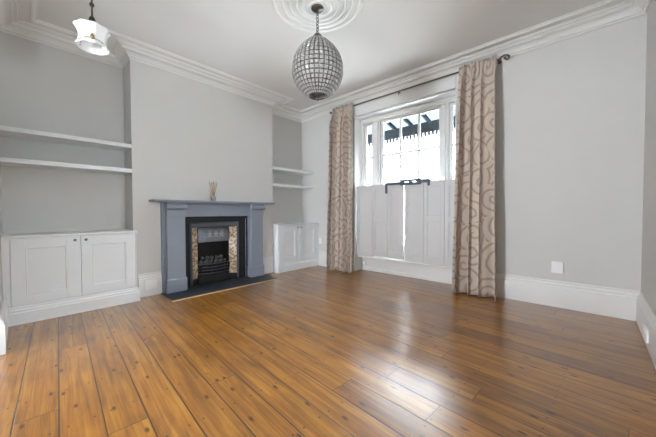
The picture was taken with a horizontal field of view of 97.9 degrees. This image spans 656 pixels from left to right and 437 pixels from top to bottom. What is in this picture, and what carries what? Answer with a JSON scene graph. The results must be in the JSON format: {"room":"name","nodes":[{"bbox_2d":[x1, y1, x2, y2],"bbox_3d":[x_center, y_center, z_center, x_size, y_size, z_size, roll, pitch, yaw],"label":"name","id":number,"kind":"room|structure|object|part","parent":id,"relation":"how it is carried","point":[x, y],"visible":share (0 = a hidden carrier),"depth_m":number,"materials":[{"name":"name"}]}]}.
{"room":"living room","nodes":[
{"label":"living room","id":0,"kind":"room"},
{"bbox_2d":[0,153,2,307],"bbox_3d":[-1.699,-0.501,1.295,5.016,3.150,0.150,1,2,43],"label":"wall","id":1,"kind":"structure","parent":0,"point":[1,222],"depth_m":2.72,"materials":[{"name":"grey paint"}]},
{"bbox_2d":[0,297,7,354],"bbox_3d":[-2.802,0.899,2.470,0.772,0.300,0.030,1,2,43],"label":"baseboard","id":2,"kind":"structure","parent":1,"relation":"attached to","point":[4,307],"depth_m":2.24,"materials":[{"name":"white wood"}]},
{"bbox_2d":[0,31,301,233],"bbox_3d":[-3.371,-0.544,3.294,0.154,3.150,8.094,1,2,43],"label":"wall","id":3,"kind":"structure","parent":0,"point":[45,88],"depth_m":3.43,"materials":[{"name":"grey paint"}]},
{"bbox_2d":[0,125,130,151],"bbox_3d":[-2.990,-0.910,3.328,0.347,0.046,1.102,1,2,43],"label":"floating shelf","id":4,"kind":"object","parent":3,"relation":"attached to","point":[7,131],"visible":1,"depth_m":3.20,"materials":[{"name":"white paint"}]},
{"bbox_2d":[0,157,131,174],"bbox_3d":[-2.990,-0.598,3.336,0.347,0.046,1.102,1,2,43],"label":"floating shelf","id":5,"kind":"object","parent":3,"relation":"attached to","point":[4,161],"visible":0.98,"depth_m":3.20,"materials":[{"name":"white paint"}]},
{"bbox_2d":[273,166,312,174],"bbox_3d":[-0.794,-0.945,5.712,0.347,0.046,1.029,1,2,43],"label":"floating shelf","id":6,"kind":"object","parent":3,"relation":"attached to","point":[275,169],"visible":0.76,"depth_m":5.66,"materials":[{"name":"white paint"}]},
{"bbox_2d":[273,183,312,189],"bbox_3d":[-0.793,-0.637,5.719,0.347,0.046,1.029,1,2,43],"label":"floating shelf","id":7,"kind":"object","parent":3,"relation":"attached to","point":[275,185],"visible":0.76,"depth_m":5.64,"materials":[{"name":"white paint"}]},
{"bbox_2d":[123,59,272,286],"bbox_3d":[-1.876,-0.577,4.539,0.356,3.150,2.174,1,2,43],"label":"wall","id":8,"kind":"structure","parent":0,"point":[184,134],"depth_m":4.08,"materials":[{"name":"grey paint"}]},
{"bbox_2d":[138,271,161,297],"bbox_3d":[-2.349,0.868,3.772,0.030,0.300,0.270,1,2,43],"label":"baseboard","id":9,"kind":"structure","parent":8,"relation":"attached to","point":[153,275],"depth_m":3.76,"materials":[{"name":"white wood"}]},
{"bbox_2d":[144,279,156,289],"bbox_3d":[-2.331,0.873,3.756,0.018,0.120,0.140,1,2,43],"label":"socket","id":10,"kind":"object","parent":8,"relation":"attached to","point":[151,284],"visible":1,"depth_m":3.75,"materials":[{"name":"white plastic"}]},
{"bbox_2d":[263,256,273,273],"bbox_3d":[-1.090,0.833,5.138,0.030,0.300,0.245,1,2,43],"label":"baseboard","id":11,"kind":"structure","parent":8,"relation":"attached to","point":[268,260],"depth_m":5.14,"materials":[{"name":"white wood"}]},
{"bbox_2d":[0,0,650,122],"bbox_3d":[-0.191,-2.055,2.898,5.016,0.125,4.309,1,2,43],"label":"trim","id":12,"kind":"structure","parent":8,"relation":"attached to","point":[18,18],"depth_m":3.53,"materials":[{"name":"white paint"}]},
{"bbox_2d":[37,0,603,109],"bbox_3d":[-1.352,-2.161,1.640,5.500,0.150,8.460,1,2,43],"label":"ceiling","id":13,"kind":"structure","parent":0,"point":[247,40],"depth_m":3.23,"materials":[{"name":"white paint"}]},
{"bbox_2d":[72,0,110,55],"bbox_3d":[-1.841,-1.714,2.225,0.220,0.766,0.220,-1,1,-25],"label":"pendant lamp","id":14,"kind":"object","parent":13,"relation":"hanging from","point":[92,37],"visible":1,"depth_m":2.20,"materials":[{"name":"white glass"}]},
{"bbox_3d":[-1.840,-1.418,2.232,0.220,0.173,0.220,-1,1,-25],"label":"lamp shade","id":15,"kind":"part","parent":14,"relation":"part of","materials":[{"name":"white glass"}]},
{"bbox_3d":[-1.841,-1.784,2.223,0.090,0.568,0.090,1,2,43],"label":"stem","id":16,"kind":"part","parent":14,"relation":"part of","materials":[{"name":"brown metal"}]},
{"bbox_2d":[271,0,362,32],"bbox_3d":[-0.104,-2.089,2.804,0.890,0.054,0.890,1,2,43],"label":"ceiling rose","id":17,"kind":"object","parent":13,"relation":"attached to","point":[336,15],"visible":0.93,"depth_m":2.91,"materials":[{"name":"white paint"}]},
{"bbox_2d":[292,4,342,100],"bbox_3d":[-0.103,-1.613,2.815,0.508,0.902,0.508,1,2,43],"label":"chandelier","id":18,"kind":"object","parent":17,"relation":"hanging from","point":[317,38],"visible":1,"depth_m":2.76,"materials":[{"name":"silver metal"}]},
{"bbox_3d":[-0.103,-1.921,2.808,0.025,0.236,0.025,0,1,-2],"label":"chain","id":19,"kind":"part","parent":18,"relation":"part of","materials":[{"name":"silver metal"}]},
{"bbox_3d":[-0.102,-1.491,2.818,0.060,0.550,0.060,1,2,43],"label":"stem","id":20,"kind":"part","parent":18,"relation":"part of","materials":[{"name":"silver metal"}]},
{"bbox_3d":[-0.102,-1.190,2.825,0.140,0.056,0.140,1,2,43],"label":"plate","id":21,"kind":"part","parent":18,"relation":"part of","materials":[{"name":"silver metal"}]},
{"bbox_2d":[0,265,655,436],"bbox_3d":[-0.080,1.103,3.088,5.500,0.150,4.730,1,2,43],"label":"floor","id":22,"kind":"structure","parent":0,"point":[315,351],"depth_m":1.99,"materials":[{"name":"brown wood"}]},
{"bbox_2d":[1,229,139,326],"bbox_3d":[-2.910,0.594,3.308,0.536,0.872,1.125,1,2,43],"label":"base cabinet","id":23,"kind":"object","parent":22,"relation":"on","point":[46,275],"visible":0.99,"depth_m":3.07,"materials":[{"name":"white paint"}]},
{"bbox_3d":[-2.910,0.529,2.968,0.022,0.662,0.519,1,2,43],"label":"door","id":24,"kind":"part","parent":23,"relation":"part of","materials":[{"name":"white paint"}]},
{"bbox_3d":[-2.559,0.519,3.349,0.022,0.662,0.508,1,2,43],"label":"door","id":25,"kind":"part","parent":23,"relation":"part of","materials":[{"name":"white paint"}]},
{"bbox_2d":[185,216,247,286],"bbox_3d":[-1.848,0.480,4.570,0.354,1.034,1.048,1,2,43],"label":"fireplace insert","id":26,"kind":"object","parent":22,"relation":"on","point":[209,236],"visible":0.99,"depth_m":4.56,"materials":[{"name":"black metal"}]},
{"bbox_3d":[-1.992,0.521,4.265,0.013,0.768,0.151,0,1,8],"label":"tile panel","id":27,"kind":"part","parent":26,"relation":"part of","materials":[{"name":"tile"}]},
{"bbox_2d":[198,226,228,242],"bbox_3d":[-1.781,0.251,4.494,0.061,0.232,0.500,1,2,43],"label":"hood","id":28,"kind":"object","parent":26,"relation":"attached to","point":[205,234],"depth_m":4.46,"materials":[{"name":"metal"}]},
{"bbox_3d":[-1.572,0.509,4.721,0.131,0.768,0.014,0,1,-6],"label":"tile panel","id":29,"kind":"part","parent":26,"relation":"part of","materials":[{"name":"beige tile"}]},
{"bbox_2d":[161,274,280,301],"bbox_3d":[-1.532,0.999,4.287,0.534,0.010,1.660,1,2,43],"label":"hearth","id":30,"kind":"object","parent":22,"relation":"on","point":[205,289],"visible":0.91,"depth_m":4.16,"materials":[{"name":"black stone"}]},
{"bbox_2d":[149,199,274,293],"bbox_3d":[-1.639,0.364,4.378,0.236,1.252,1.870,1,2,43],"label":"fireplace surround","id":31,"kind":"object","parent":30,"relation":"on","point":[173,213],"visible":1,"depth_m":3.96,"materials":[{"name":"grey stone"}]},
{"bbox_2d":[149,199,274,204],"bbox_3d":[-1.641,-0.244,4.363,0.236,0.036,1.870,1,2,43],"label":"mantel shelf","id":32,"kind":"object","parent":31,"relation":"attached to","point":[162,202],"depth_m":4.11,"materials":[{"name":"grey stone"}]},
{"bbox_2d":[209,181,216,199],"bbox_3d":[-1.711,-0.406,4.274,0.072,0.291,0.126,1,2,43],"label":"reed diffuser","id":33,"kind":"object","parent":31,"relation":"on","point":[213,189],"visible":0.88,"depth_m":4.27,"materials":[{"name":"beige wood"}]},
{"bbox_2d":[273,222,318,272],"bbox_3d":[-0.728,0.533,5.674,0.536,0.872,1.052,1,2,43],"label":"base cabinet","id":34,"kind":"object","parent":22,"relation":"on","point":[295,245],"visible":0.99,"depth_m":5.43,"materials":[{"name":"white paint"}]},
{"bbox_3d":[-0.723,0.468,5.340,0.022,0.662,0.464,1,2,43],"label":"door","id":35,"kind":"part","parent":34,"relation":"part of","materials":[{"name":"white paint"}]},
{"bbox_3d":[-0.398,0.459,5.693,0.022,0.662,0.486,1,2,43],"label":"door","id":36,"kind":"part","parent":34,"relation":"part of","materials":[{"name":"white paint"}]},
{"bbox_2d":[301,14,646,290],"bbox_3d":[1.326,-0.588,4.689,5.170,3.150,0.406,1,2,43],"label":"wall","id":37,"kind":"structure","parent":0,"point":[570,112],"depth_m":3.22,"materials":[{"name":"grey paint"}]},
{"bbox_2d":[319,251,325,266],"bbox_3d":[0.082,0.818,5.630,0.725,0.300,0.030,1,2,43],"label":"baseboard","id":38,"kind":"structure","parent":37,"relation":"attached to","point":[322,254],"depth_m":5.79,"materials":[{"name":"white wood"}]},
{"bbox_2d":[356,184,403,259],"bbox_3d":[0.882,0.049,4.970,0.945,1.265,0.030,1,2,43],"label":"window shutter","id":39,"kind":"object","parent":37,"relation":"attached to","point":[379,215],"visible":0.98,"depth_m":4.94,"materials":[{"name":"white paint"}]},
{"bbox_3d":[0.659,-0.280,5.162,0.237,0.455,0.016,1,2,43],"label":"panel","id":40,"kind":"part","parent":39,"relation":"part of","materials":[{"name":"white paint"}]},
{"bbox_3d":[0.661,0.307,5.176,0.237,0.540,0.016,1,2,43],"label":"panel","id":41,"kind":"part","parent":39,"relation":"part of","materials":[{"name":"white paint"}]},
{"bbox_3d":[0.901,-0.275,4.939,0.191,0.455,0.016,1,2,43],"label":"panel","id":42,"kind":"part","parent":39,"relation":"part of","materials":[{"name":"white paint"}]},
{"bbox_3d":[0.903,0.303,4.953,0.191,0.522,0.016,1,2,43],"label":"panel","id":43,"kind":"part","parent":39,"relation":"part of","materials":[{"name":"white paint"}]},
{"bbox_3d":[1.121,-0.271,4.737,0.177,0.455,0.016,1,2,43],"label":"panel","id":44,"kind":"part","parent":39,"relation":"part of","materials":[{"name":"white paint"}]},
{"bbox_3d":[1.123,0.307,4.750,0.177,0.522,0.016,1,2,43],"label":"panel","id":45,"kind":"part","parent":39,"relation":"part of","materials":[{"name":"white paint"}]},
{"bbox_2d":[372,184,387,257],"bbox_3d":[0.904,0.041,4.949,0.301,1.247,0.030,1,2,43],"label":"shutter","id":46,"kind":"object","parent":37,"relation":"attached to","point":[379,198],"depth_m":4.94,"materials":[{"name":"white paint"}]},
{"bbox_2d":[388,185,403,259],"bbox_3d":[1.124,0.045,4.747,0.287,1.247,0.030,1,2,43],"label":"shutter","id":47,"kind":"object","parent":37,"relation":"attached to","point":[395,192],"depth_m":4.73,"materials":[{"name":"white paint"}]},
{"bbox_2d":[354,89,454,283],"bbox_3d":[1.277,-0.425,4.794,1.800,2.820,0.405,1,2,43],"label":"window","id":48,"kind":"structure","parent":37,"relation":"attached to","point":[444,102],"depth_m":4.87,"materials":[{"name":"white wood"}]},
{"bbox_3d":[0.783,-1.145,5.357,0.200,1.235,0.040,1,2,43],"label":"sash","id":49,"kind":"part","parent":48,"relation":"part of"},
{"bbox_3d":[1.345,0.762,4.893,1.776,0.440,0.132,1,2,43],"label":"panel","id":50,"kind":"part","parent":48,"relation":"part of","materials":[{"name":"white wood"}]},
{"bbox_3d":[1.329,-0.658,4.846,1.776,2.333,0.170,1,2,43],"label":"frame","id":51,"kind":"part","parent":48,"relation":"part of","materials":[{"name":"white wood"}]},
{"bbox_3d":[1.375,-1.134,4.812,1.090,1.235,0.040,1,2,43],"label":"sash","id":52,"kind":"part","parent":48,"relation":"part of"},
{"bbox_3d":[1.919,-1.123,4.310,0.150,1.235,0.040,1,2,43],"label":"sash","id":53,"kind":"part","parent":48,"relation":"part of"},
{"bbox_2d":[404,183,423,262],"bbox_3d":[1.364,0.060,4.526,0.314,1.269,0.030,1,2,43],"label":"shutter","id":54,"kind":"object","parent":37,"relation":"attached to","point":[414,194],"depth_m":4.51,"materials":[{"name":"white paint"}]},
{"bbox_2d":[329,54,509,113],"bbox_3d":[1.149,-2.001,4.520,2.978,0.094,0.108,1,2,43],"label":"curtain rod","id":55,"kind":"object","parent":37,"relation":"attached to","point":[508,55],"visible":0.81,"depth_m":4.22,"materials":[{"name":"brown metal"}]},
{"bbox_2d":[326,102,352,272],"bbox_3d":[0.226,-0.552,5.238,0.527,3.033,0.256,1,2,43],"label":"curtain","id":56,"kind":"object","parent":55,"relation":"hanging from","point":[339,249],"visible":1,"depth_m":5.24,"materials":[{"name":"fabric"}]},
{"bbox_2d":[452,54,496,301],"bbox_3d":[1.876,-0.519,3.669,0.566,3.033,0.254,1,2,43],"label":"curtain","id":57,"kind":"object","parent":55,"relation":"hanging from","point":[473,261],"visible":1,"depth_m":3.69,"materials":[{"name":"fabric"}]},
{"bbox_2d":[404,179,454,266],"bbox_3d":[1.539,0.064,4.364,0.790,1.269,0.030,1,2,43],"label":"window shutter","id":58,"kind":"object","parent":37,"relation":"attached to","point":[429,210],"visible":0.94,"depth_m":4.34,"materials":[{"name":"white paint"}]},
{"bbox_2d":[385,178,430,193],"bbox_3d":[1.266,-0.520,4.586,0.769,0.209,0.076,1,2,43],"label":"bar","id":59,"kind":"object","parent":58,"relation":"attached to","point":[418,180],"visible":1,"depth_m":4.51,"materials":[{"name":"grey metal"}]},
{"bbox_3d":[1.083,-0.576,4.728,0.300,0.046,0.026,1,2,43],"label":"arm","id":60,"kind":"part","parent":59,"relation":"part of","materials":[{"name":"grey metal"}]},
{"bbox_3d":[1.305,-0.578,4.519,0.350,0.090,0.032,1,2,43],"label":"slotted plate","id":61,"kind":"part","parent":59,"relation":"part of","materials":[{"name":"grey metal"}]},
{"bbox_3d":[1.361,-0.267,4.516,0.204,0.455,0.016,1,2,43],"label":"panel","id":62,"kind":"part","parent":58,"relation":"part of","materials":[{"name":"white paint"}]},
{"bbox_3d":[1.363,0.323,4.529,0.204,0.544,0.016,1,2,43],"label":"panel","id":63,"kind":"part","parent":58,"relation":"part of","materials":[{"name":"white paint"}]},
{"bbox_3d":[1.598,0.327,4.313,0.205,0.544,0.016,1,2,43],"label":"panel","id":64,"kind":"part","parent":58,"relation":"part of","materials":[{"name":"white paint"}]},
{"bbox_3d":[1.596,-0.262,4.299,0.205,0.455,0.016,1,2,43],"label":"panel","id":65,"kind":"part","parent":58,"relation":"part of","materials":[{"name":"white paint"}]},
{"bbox_3d":[1.773,0.331,4.152,0.041,0.544,0.016,1,2,43],"label":"panel","id":66,"kind":"part","parent":58,"relation":"part of","materials":[{"name":"white paint"}]},
{"bbox_3d":[1.771,-0.259,4.138,0.041,0.455,0.016,1,2,43],"label":"panel","id":67,"kind":"part","parent":58,"relation":"part of","materials":[{"name":"white paint"}]},
{"bbox_2d":[444,179,454,266],"bbox_3d":[1.774,0.068,4.148,0.151,1.269,0.030,1,2,43],"label":"shutter","id":68,"kind":"object","parent":37,"relation":"attached to","point":[449,185],"depth_m":4.15,"materials":[{"name":"white paint"}]},
{"bbox_2d":[551,261,563,273],"bbox_3d":[2.627,0.560,3.271,0.107,0.130,0.038,1,2,43],"label":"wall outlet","id":69,"kind":"object","parent":37,"relation":"attached to","point":[556,267],"visible":1,"depth_m":3.26,"materials":[{"name":"white plastic"}]},
{"bbox_2d":[641,0,655,314],"bbox_3d":[0.553,-0.475,-0.073,0.150,3.150,8.460,1,2,43],"label":"wall","id":70,"kind":"structure","parent":0,"point":[648,265],"depth_m":2.52,"materials":[{"name":"grey paint"}]},
{"bbox_2d":[496,273,655,368],"bbox_3d":[1.061,0.905,1.820,1.630,0.300,4.309,1,2,43],"label":"baseboard","id":71,"kind":"structure","parent":70,"relation":"attached to","point":[626,304],"depth_m":3.11,"materials":[{"name":"white wood"}]},
{"bbox_2d":[643,323,648,342],"bbox_3d":[2.564,0.925,2.306,0.018,0.110,0.170,1,2,43],"label":"socket","id":72,"kind":"object","parent":70,"relation":"attached to","point":[645,328],"visible":1,"depth_m":2.27,"materials":[{"name":"white plastic"}]},
{"label":"outside","id":73,"kind":"structure","parent":0,"visible":0},
{"bbox_3d":[18.732,0.731,26.669,80.000,0.200,55.430,1,2,43],"label":"ground","id":74,"kind":"structure","parent":73,"visible":0},
{"bbox_2d":[368,130,454,235],"bbox_3d":[6.845,-1.907,16.665,28.000,5.600,6.150,1,2,43],"label":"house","id":75,"kind":"structure","parent":74,"relation":"on","point":[429,159],"depth_m":14.94,"materials":[{"name":"white"}]},
{"bbox_3d":[3.258,-3.079,15.847,0.600,1.000,0.030,1,2,43],"label":"pane","id":76,"kind":"part","parent":75,"relation":"part of","materials":[{"name":"white glass"}]},
{"bbox_3d":[4.618,-3.053,14.594,0.600,1.000,0.030,1,2,43],"label":"pane","id":77,"kind":"part","parent":75,"relation":"part of","materials":[{"name":"glass"}]},
{"bbox_3d":[5.979,-3.027,13.340,0.600,1.000,0.030,1,2,43],"label":"pane","id":78,"kind":"part","parent":75,"relation":"part of","materials":[{"name":"glass"}]},
{"bbox_2d":[368,106,454,146],"bbox_3d":[1.585,-0.524,5.525,5.800,3.382,1.150,1,2,43],"label":"verandah","id":79,"kind":"object","parent":74,"relation":"on","point":[429,121],"visible":0.17,"depth_m":5.88,"materials":[{"name":"grey"}]}
]}

